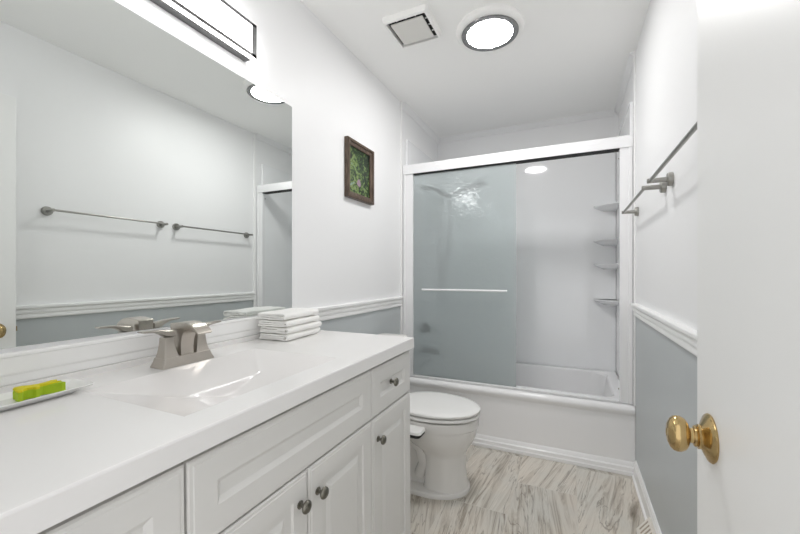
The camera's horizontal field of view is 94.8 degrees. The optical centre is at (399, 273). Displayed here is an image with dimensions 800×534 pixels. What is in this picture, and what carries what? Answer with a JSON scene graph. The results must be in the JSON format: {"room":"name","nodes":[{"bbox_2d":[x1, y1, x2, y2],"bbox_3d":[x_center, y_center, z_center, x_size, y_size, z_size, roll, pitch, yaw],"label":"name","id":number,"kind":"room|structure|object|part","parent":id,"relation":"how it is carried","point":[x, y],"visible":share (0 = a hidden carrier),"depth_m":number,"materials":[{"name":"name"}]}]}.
{"room":"bathroom","nodes":[
{"label":"bathroom","id":0,"kind":"room"},
{"bbox_2d":[0,0,437,353],"bbox_3d":[-0.376,-0.060,2.040,0.100,2.443,3.483,0,0,25],"label":"wall","id":1,"kind":"structure","parent":0,"point":[345,250],"depth_m":1.92,"materials":[{"name":"white paint"}]},
{"bbox_2d":[0,333,260,393],"bbox_3d":[-0.729,0.255,1.135,0.019,0.020,1.300,0,1,25],"label":"backsplash","id":2,"kind":"structure","parent":1,"relation":"attached to","point":[126,364],"depth_m":0.99,"materials":[{"name":"stone"}]},
{"bbox_2d":[0,316,263,386],"bbox_3d":[-0.748,0.210,1.097,0.021,0.072,1.252,0,1,25],"label":"backsplash","id":3,"kind":"structure","parent":1,"relation":"attached to","point":[16,367],"depth_m":0.95,"materials":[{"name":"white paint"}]},
{"bbox_2d":[0,0,291,348],"bbox_3d":[-0.753,-0.295,1.103,0.005,0.922,1.245,0,0,25],"label":"wall mirror","id":4,"kind":"object","parent":1,"relation":"attached to","point":[146,182],"visible":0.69,"depth_m":1.04,"materials":[{"name":"silver mirror"}]},
{"bbox_2d":[150,0,256,61],"bbox_3d":[-0.713,-0.886,1.126,0.059,0.126,0.651,0,0,25],"label":"vanity light","id":5,"kind":"object","parent":1,"relation":"attached to","point":[217,20],"visible":1,"depth_m":1.27,"materials":[{"name":"glass"}]},
{"bbox_2d":[314,296,402,320],"bbox_3d":[-0.234,0.203,2.197,0.026,0.071,1.172,0,0,25],"label":"trim","id":6,"kind":"structure","parent":1,"relation":"attached to","point":[348,309],"depth_m":2.14,"materials":[{"name":"white paint"}]},
{"bbox_2d":[344,136,373,204],"bbox_3d":[-0.236,-0.602,2.190,0.027,0.337,0.299,0,0,25],"label":"framed picture","id":7,"kind":"object","parent":1,"relation":"attached to","point":[358,159],"visible":1,"depth_m":2.17,"materials":[{"name":"green paper"}]},
{"bbox_2d":[400,101,402,333],"bbox_3d":[0.011,-0.261,2.743,0.010,2.043,0.024,0,0,25],"label":"trim","id":8,"kind":"structure","parent":1,"relation":"attached to","point":[401,106],"depth_m":2.73,"materials":[{"name":"white paint"}]},
{"bbox_2d":[402,101,439,142],"bbox_3d":[0.197,-1.261,3.120,0.030,0.042,0.841,0,0,25],"label":"trim","id":9,"kind":"structure","parent":1,"relation":"attached to","point":[406,107],"depth_m":3.06,"materials":[{"name":"white paint"}]},
{"bbox_2d":[403,134,632,403],"bbox_3d":[0.700,-0.024,2.472,1.463,1.574,0.066,0,0,25],"label":"shower door frame","id":10,"kind":"object","parent":1,"relation":"attached to","point":[623,145],"visible":0.86,"depth_m":2.28,"materials":[{"name":"white metal"}]},
{"bbox_2d":[414,163,515,386],"bbox_3d":[0.425,0.009,2.565,0.732,1.478,0.050,0,0,25],"label":"shower door","id":11,"kind":"structure","parent":10,"relation":"attached to","point":[465,220],"depth_m":2.57,"materials":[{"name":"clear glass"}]},
{"bbox_2d":[300,0,649,137],"bbox_3d":[0.344,-1.332,1.706,1.688,0.100,3.483,0,0,25],"label":"ceiling","id":12,"kind":"structure","parent":0,"point":[569,58],"depth_m":2.21,"materials":[{"name":"paint"}]},
{"bbox_2d":[382,4,441,47],"bbox_3d":[0.066,-1.266,1.901,0.240,0.030,0.240,0,0,25],"label":"exhaust fan","id":13,"kind":"object","parent":12,"relation":"attached to","point":[416,25],"visible":1,"depth_m":1.87,"materials":[{"name":"plastic"}]},
{"bbox_3d":[0.066,-1.254,1.901,0.171,0.007,0.171,0,0,25],"label":"plate","id":14,"kind":"part","parent":13,"relation":"part of","materials":[{"name":"plastic"}]},
{"bbox_2d":[456,4,523,51],"bbox_3d":[0.468,-1.264,1.920,0.342,0.036,0.342,0,0,25],"label":"recessed light","id":15,"kind":"object","parent":12,"relation":"in","point":[488,28],"visible":1,"depth_m":1.87,"materials":[{"name":"plastic"}]},
{"bbox_2d":[467,19,512,47],"bbox_3d":[0.468,-1.248,1.920,0.233,0.005,0.233,0,0,25],"label":"diffuser","id":16,"kind":"object","parent":15,"relation":"attached to","point":[483,33],"depth_m":1.91,"materials":[{"name":"white plastic"}]},
{"bbox_2d":[410,445,644,533],"bbox_3d":[0.165,1.211,1.320,1.688,0.100,4.333,0,0,25],"label":"floor","id":17,"kind":"structure","parent":0,"point":[509,493],"depth_m":1.86,"materials":[{"name":"tile"}]},
{"bbox_2d":[38,351,409,533],"bbox_3d":[-0.468,0.737,1.016,0.591,0.862,1.282,0,1,25],"label":"vanity cabinet","id":18,"kind":"object","parent":17,"relation":"on","point":[336,461],"visible":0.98,"depth_m":0.88,"materials":[{"name":"white paint"}]},
{"bbox_3d":[-0.436,0.402,0.474,0.019,0.160,0.327,0,1,25],"label":"drawer","id":19,"kind":"part","parent":18,"relation":"part of","materials":[{"name":"white paint"}]},
{"bbox_2d":[0,330,413,533],"bbox_3d":[-0.477,0.282,1.018,0.574,0.087,1.300,0,0,25],"label":"countertop","id":20,"kind":"structure","parent":18,"relation":"on","point":[61,457],"depth_m":0.71,"materials":[{"name":"stone"}]},
{"bbox_2d":[0,378,94,411],"bbox_3d":[-0.778,0.258,0.769,0.100,0.016,0.201,0,1,21],"label":"soap dish","id":21,"kind":"object","parent":20,"relation":"on","point":[7,402],"visible":0.7,"depth_m":0.77,"materials":[{"name":"white ceramic"}]},
{"bbox_2d":[13,379,65,401],"bbox_3d":[-0.764,0.246,0.781,0.042,0.024,0.076,0,1,33],"label":"sponge","id":22,"kind":"object","parent":21,"relation":"on","point":[20,393],"visible":0.99,"depth_m":0.77,"materials":[{"name":"green"}]},
{"bbox_2d":[137,320,220,369],"bbox_3d":[-0.613,0.201,1.079,0.127,0.123,0.243,0,1,25],"label":"faucet","id":23,"kind":"object","parent":20,"relation":"on","point":[185,343],"visible":1,"depth_m":1.06,"materials":[{"name":"silver metal"}]},
{"bbox_3d":[-0.675,0.167,1.022,0.028,0.027,0.088,0,1,25],"label":"lever","id":24,"kind":"part","parent":23,"relation":"part of","materials":[{"name":"silver metal"}]},
{"bbox_3d":[-0.663,0.209,1.049,0.045,0.058,0.045,0,1,25],"label":"handle","id":25,"kind":"part","parent":23,"relation":"part of","materials":[{"name":"silver metal"}]},
{"bbox_3d":[-0.642,0.249,1.093,0.062,0.027,0.160,0,1,25],"label":"plate","id":26,"kind":"part","parent":23,"relation":"part of","materials":[{"name":"silver metal"}]},
{"bbox_3d":[-0.611,0.189,1.077,0.123,0.098,0.048,0,1,25],"label":"spout","id":27,"kind":"part","parent":23,"relation":"part of","materials":[{"name":"silver metal"}]},
{"bbox_3d":[-0.622,0.208,1.136,0.045,0.058,0.045,0,1,25],"label":"handle","id":28,"kind":"part","parent":23,"relation":"part of","materials":[{"name":"silver metal"}]},
{"bbox_3d":[-0.610,0.166,1.162,0.028,0.027,0.088,0,1,25],"label":"lever","id":29,"kind":"part","parent":23,"relation":"part of","materials":[{"name":"silver metal"}]},
{"bbox_2d":[83,348,336,415],"bbox_3d":[-0.454,0.293,0.985,0.348,0.065,0.500,0,0,25],"label":"basin","id":30,"kind":"object","parent":20,"relation":"in","point":[192,389],"depth_m":0.98,"materials":[{"name":"white ceramic"}]},
{"bbox_2d":[259,327,319,340],"bbox_3d":[-0.451,0.244,1.523,0.141,0.027,0.221,0,1,22],"label":"folded towel","id":31,"kind":"object","parent":20,"relation":"on","point":[272,336],"visible":0.65,"depth_m":1.44,"materials":[{"name":"white fabric"}]},
{"bbox_2d":[260,321,321,333],"bbox_3d":[-0.447,0.217,1.523,0.141,0.026,0.221,0,1,23],"label":"folded towel","id":32,"kind":"object","parent":31,"relation":"on","point":[267,329],"visible":0.69,"depth_m":1.44,"materials":[{"name":"white fabric"}]},
{"bbox_2d":[258,315,319,326],"bbox_3d":[-0.452,0.191,1.518,0.141,0.027,0.221,0,1,21],"label":"folded towel","id":33,"kind":"object","parent":32,"relation":"on","point":[295,321],"visible":0.7,"depth_m":1.44,"materials":[{"name":"white fabric"}]},
{"bbox_2d":[256,308,318,319],"bbox_3d":[-0.456,0.164,1.518,0.142,0.028,0.221,0,1,23],"label":"folded towel","id":34,"kind":"object","parent":33,"relation":"on","point":[290,313],"visible":1,"depth_m":1.45,"materials":[{"name":"white fabric"}]},
{"bbox_3d":[-0.299,0.776,0.770,0.019,0.586,0.310,0,1,25],"label":"door","id":35,"kind":"part","parent":18,"relation":"part of","materials":[{"name":"white paint"}]},
{"bbox_3d":[-0.225,0.550,0.871,0.029,0.030,0.030,0,1,25],"label":"knob","id":36,"kind":"part","parent":18,"relation":"part of","materials":[{"name":"grey metal"}]},
{"bbox_3d":[-0.197,0.553,0.933,0.029,0.030,0.030,0,1,25],"label":"knob","id":37,"kind":"part","parent":18,"relation":"part of","materials":[{"name":"grey metal"}]},
{"bbox_3d":[-0.165,0.773,1.058,0.019,0.586,0.316,0,1,25],"label":"door","id":38,"kind":"part","parent":18,"relation":"part of","materials":[{"name":"white paint"}]},
{"bbox_3d":[-0.060,0.552,1.226,0.029,0.030,0.030,0,1,25],"label":"knob","id":39,"kind":"part","parent":18,"relation":"part of","materials":[{"name":"grey metal"}]},
{"bbox_3d":[-0.033,0.392,1.343,0.019,0.160,0.312,0,1,25],"label":"drawer","id":40,"kind":"part","parent":18,"relation":"part of","materials":[{"name":"white paint"}]},
{"bbox_3d":[-0.031,0.770,1.347,0.019,0.586,0.312,0,1,25],"label":"door","id":41,"kind":"part","parent":18,"relation":"part of","materials":[{"name":"white paint"}]},
{"bbox_3d":[-0.019,0.385,1.314,0.029,0.030,0.030,0,1,25],"label":"knob","id":42,"kind":"part","parent":18,"relation":"part of","materials":[{"name":"grey metal"}]},
{"bbox_2d":[378,333,480,499],"bbox_3d":[0.094,0.775,2.062,0.694,0.772,0.489,0,0,25],"label":"toilet","id":43,"kind":"object","parent":17,"relation":"on","point":[443,426],"visible":0.56,"depth_m":1.91,"materials":[{"name":"white ceramic"}]},
{"bbox_3d":[-0.120,0.406,2.195,0.195,0.033,0.428,0,0,25],"label":"tank lid","id":44,"kind":"part","parent":43,"relation":"part of","materials":[{"name":"white ceramic"}]},
{"bbox_3d":[0.021,0.787,1.879,0.210,0.011,0.095,0,0,25],"label":"plate","id":45,"kind":"part","parent":43,"relation":"part of","materials":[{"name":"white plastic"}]},
{"bbox_3d":[0.209,0.750,2.042,0.466,0.018,0.372,0,0,25],"label":"seat","id":46,"kind":"part","parent":43,"relation":"part of","materials":[{"name":"white plastic"}]},
{"bbox_3d":[0.210,0.723,2.042,0.466,0.023,0.374,0,0,25],"label":"lid","id":47,"kind":"part","parent":43,"relation":"part of","materials":[{"name":"white plastic"}]},
{"bbox_2d":[408,362,634,475],"bbox_3d":[0.849,0.962,2.793,1.484,0.398,0.841,0,0,25],"label":"bathtub","id":48,"kind":"object","parent":17,"relation":"on","point":[588,433],"visible":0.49,"depth_m":2.35,"materials":[{"name":"white ceramic"}]},
{"bbox_2d":[406,102,632,375],"bbox_3d":[0.876,-0.133,2.850,1.487,1.792,0.758,0,0,25],"label":"shower surround","id":49,"kind":"object","parent":48,"relation":"on","point":[559,320],"visible":0.46,"depth_m":3.01,"materials":[{"name":"white plastic"}]},
{"bbox_3d":[0.209,-0.133,3.160,0.018,1.792,0.758,0,0,25],"label":"panel","id":50,"kind":"part","parent":49,"relation":"part of","materials":[{"name":"white plastic"}]},
{"bbox_3d":[1.032,-0.133,3.186,1.447,1.792,0.018,0,0,25],"label":"panel","id":51,"kind":"part","parent":49,"relation":"part of","materials":[{"name":"white plastic"}]},
{"bbox_2d":[594,202,617,211],"bbox_3d":[1.583,-0.513,2.834,0.155,0.045,0.155,0,0,25],"label":"corner shelf","id":52,"kind":"object","parent":49,"relation":"attached to","point":[613,206],"visible":1,"depth_m":2.82,"materials":[{"name":"white plastic"}]},
{"bbox_2d":[594,238,617,245],"bbox_3d":[1.583,-0.241,2.834,0.155,0.045,0.155,0,0,25],"label":"corner shelf","id":53,"kind":"object","parent":49,"relation":"attached to","point":[605,242],"visible":1,"depth_m":2.82,"materials":[{"name":"white plastic"}]},
{"bbox_2d":[594,263,617,269],"bbox_3d":[1.583,-0.057,2.834,0.155,0.045,0.155,0,0,25],"label":"corner shelf","id":54,"kind":"object","parent":49,"relation":"attached to","point":[607,266],"visible":1,"depth_m":2.81,"materials":[{"name":"white plastic"}]},
{"bbox_2d":[594,299,617,305],"bbox_3d":[1.583,0.222,2.834,0.155,0.045,0.155,0,0,25],"label":"corner shelf","id":55,"kind":"object","parent":49,"relation":"attached to","point":[612,302],"visible":1,"depth_m":2.82,"materials":[{"name":"white plastic"}]},
{"bbox_3d":[1.542,-0.133,2.541,0.018,1.792,0.758,0,0,25],"label":"panel","id":56,"kind":"part","parent":49,"relation":"part of","materials":[{"name":"white plastic"}]},
{"bbox_2d":[516,362,618,397],"bbox_3d":[0.873,0.932,2.845,1.444,0.338,0.726,0,0,25],"label":"basin","id":57,"kind":"object","parent":48,"relation":"in","point":[567,379],"depth_m":2.97,"materials":[{"name":"white ceramic"}]},
{"bbox_2d":[636,517,655,533],"bbox_3d":[1.037,1.122,1.533,0.056,0.078,0.255,0,0,25],"label":"floor vent","id":58,"kind":"object","parent":17,"relation":"in","point":[647,527],"visible":1,"depth_m":1.61,"materials":[{"name":"beige metal"}]},
{"bbox_2d":[438,112,617,375],"bbox_3d":[1.056,-0.060,3.240,1.488,2.443,0.100,0,0,25],"label":"wall","id":59,"kind":"structure","parent":0,"point":[607,127],"depth_m":3.15,"materials":[{"name":"white paint"}]},
{"bbox_2d":[440,109,613,142],"bbox_3d":[1.029,-1.261,3.180,1.428,0.042,0.030,0,0,25],"label":"trim","id":60,"kind":"structure","parent":59,"relation":"attached to","point":[609,113],"depth_m":3.14,"materials":[{"name":"white paint"}]},
{"bbox_2d":[618,0,696,533],"bbox_3d":[1.064,-0.060,1.371,0.100,2.443,3.483,0,0,25],"label":"wall","id":61,"kind":"structure","parent":0,"point":[666,50],"depth_m":1.43,"materials":[{"name":"white paint"}]},
{"bbox_2d":[614,52,633,114],"bbox_3d":[1.519,-1.261,2.505,0.030,0.042,0.841,0,0,25],"label":"trim","id":62,"kind":"structure","parent":61,"relation":"attached to","point":[629,66],"depth_m":2.42,"materials":[{"name":"white paint"}]},
{"bbox_2d":[633,50,635,405],"bbox_3d":[1.351,-0.261,2.120,0.010,2.043,0.024,0,0,25],"label":"trim","id":63,"kind":"structure","parent":61,"relation":"attached to","point":[634,57],"depth_m":2.11,"materials":[{"name":"white paint"}]},
{"bbox_2d":[622,182,666,215],"bbox_3d":[1.143,-0.344,1.755,0.080,0.051,0.694,0,0,25],"label":"towel bar","id":64,"kind":"object","parent":61,"relation":"attached to","point":[662,186],"visible":0.96,"depth_m":1.50,"materials":[{"name":"metal"}]},
{"bbox_3d":[1.278,-0.344,2.047,0.080,0.051,0.051,0,0,25],"label":"post","id":65,"kind":"part","parent":64,"relation":"part of","materials":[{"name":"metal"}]},
{"bbox_3d":[1.007,-0.344,1.464,0.080,0.051,0.051,0,0,25],"label":"post","id":66,"kind":"part","parent":64,"relation":"part of","materials":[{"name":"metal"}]},
{"bbox_2d":[632,460,661,533],"bbox_3d":[0.826,1.111,1.004,0.022,0.100,2.407,0,0,25],"label":"baseboard","id":67,"kind":"structure","parent":61,"relation":"attached to","point":[644,500],"depth_m":1.81,"materials":[{"name":"white paint"}]},
{"bbox_2d":[631,303,696,356],"bbox_3d":[0.828,0.203,1.013,0.026,0.071,2.425,0,0,25],"label":"trim","id":68,"kind":"structure","parent":61,"relation":"attached to","point":[685,336],"depth_m":1.31,"materials":[{"name":"white paint"}]},
{"bbox_2d":[647,122,696,185],"bbox_3d":[0.830,-0.347,1.081,0.080,0.051,0.671,0,0,25],"label":"towel bar","id":69,"kind":"object","parent":61,"relation":"attached to","point":[669,179],"visible":0.49,"depth_m":1.18,"materials":[{"name":"metal"}]},
{"bbox_3d":[0.960,-0.347,1.362,0.080,0.051,0.051,0,0,25],"label":"post","id":70,"kind":"part","parent":69,"relation":"part of","materials":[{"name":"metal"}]},
{"bbox_3d":[-0.368,-0.060,0.174,1.488,2.443,0.105,0,0,25],"label":"wall","id":71,"kind":"structure","parent":0,"visible":0},
{"bbox_2d":[666,0,799,533],"bbox_3d":[0.383,0.139,0.349,0.096,2.028,0.772,0,0,25],"label":"door","id":72,"kind":"structure","parent":71,"relation":"in","point":[745,435],"depth_m":0.49,"materials":[{"name":"white paint"}]},
{"bbox_3d":[0.489,0.276,0.633,0.052,0.061,0.048,0,0,25],"label":"knob","id":73,"kind":"part","parent":72,"relation":"part of","materials":[{"name":"gold metal"}]}
]}

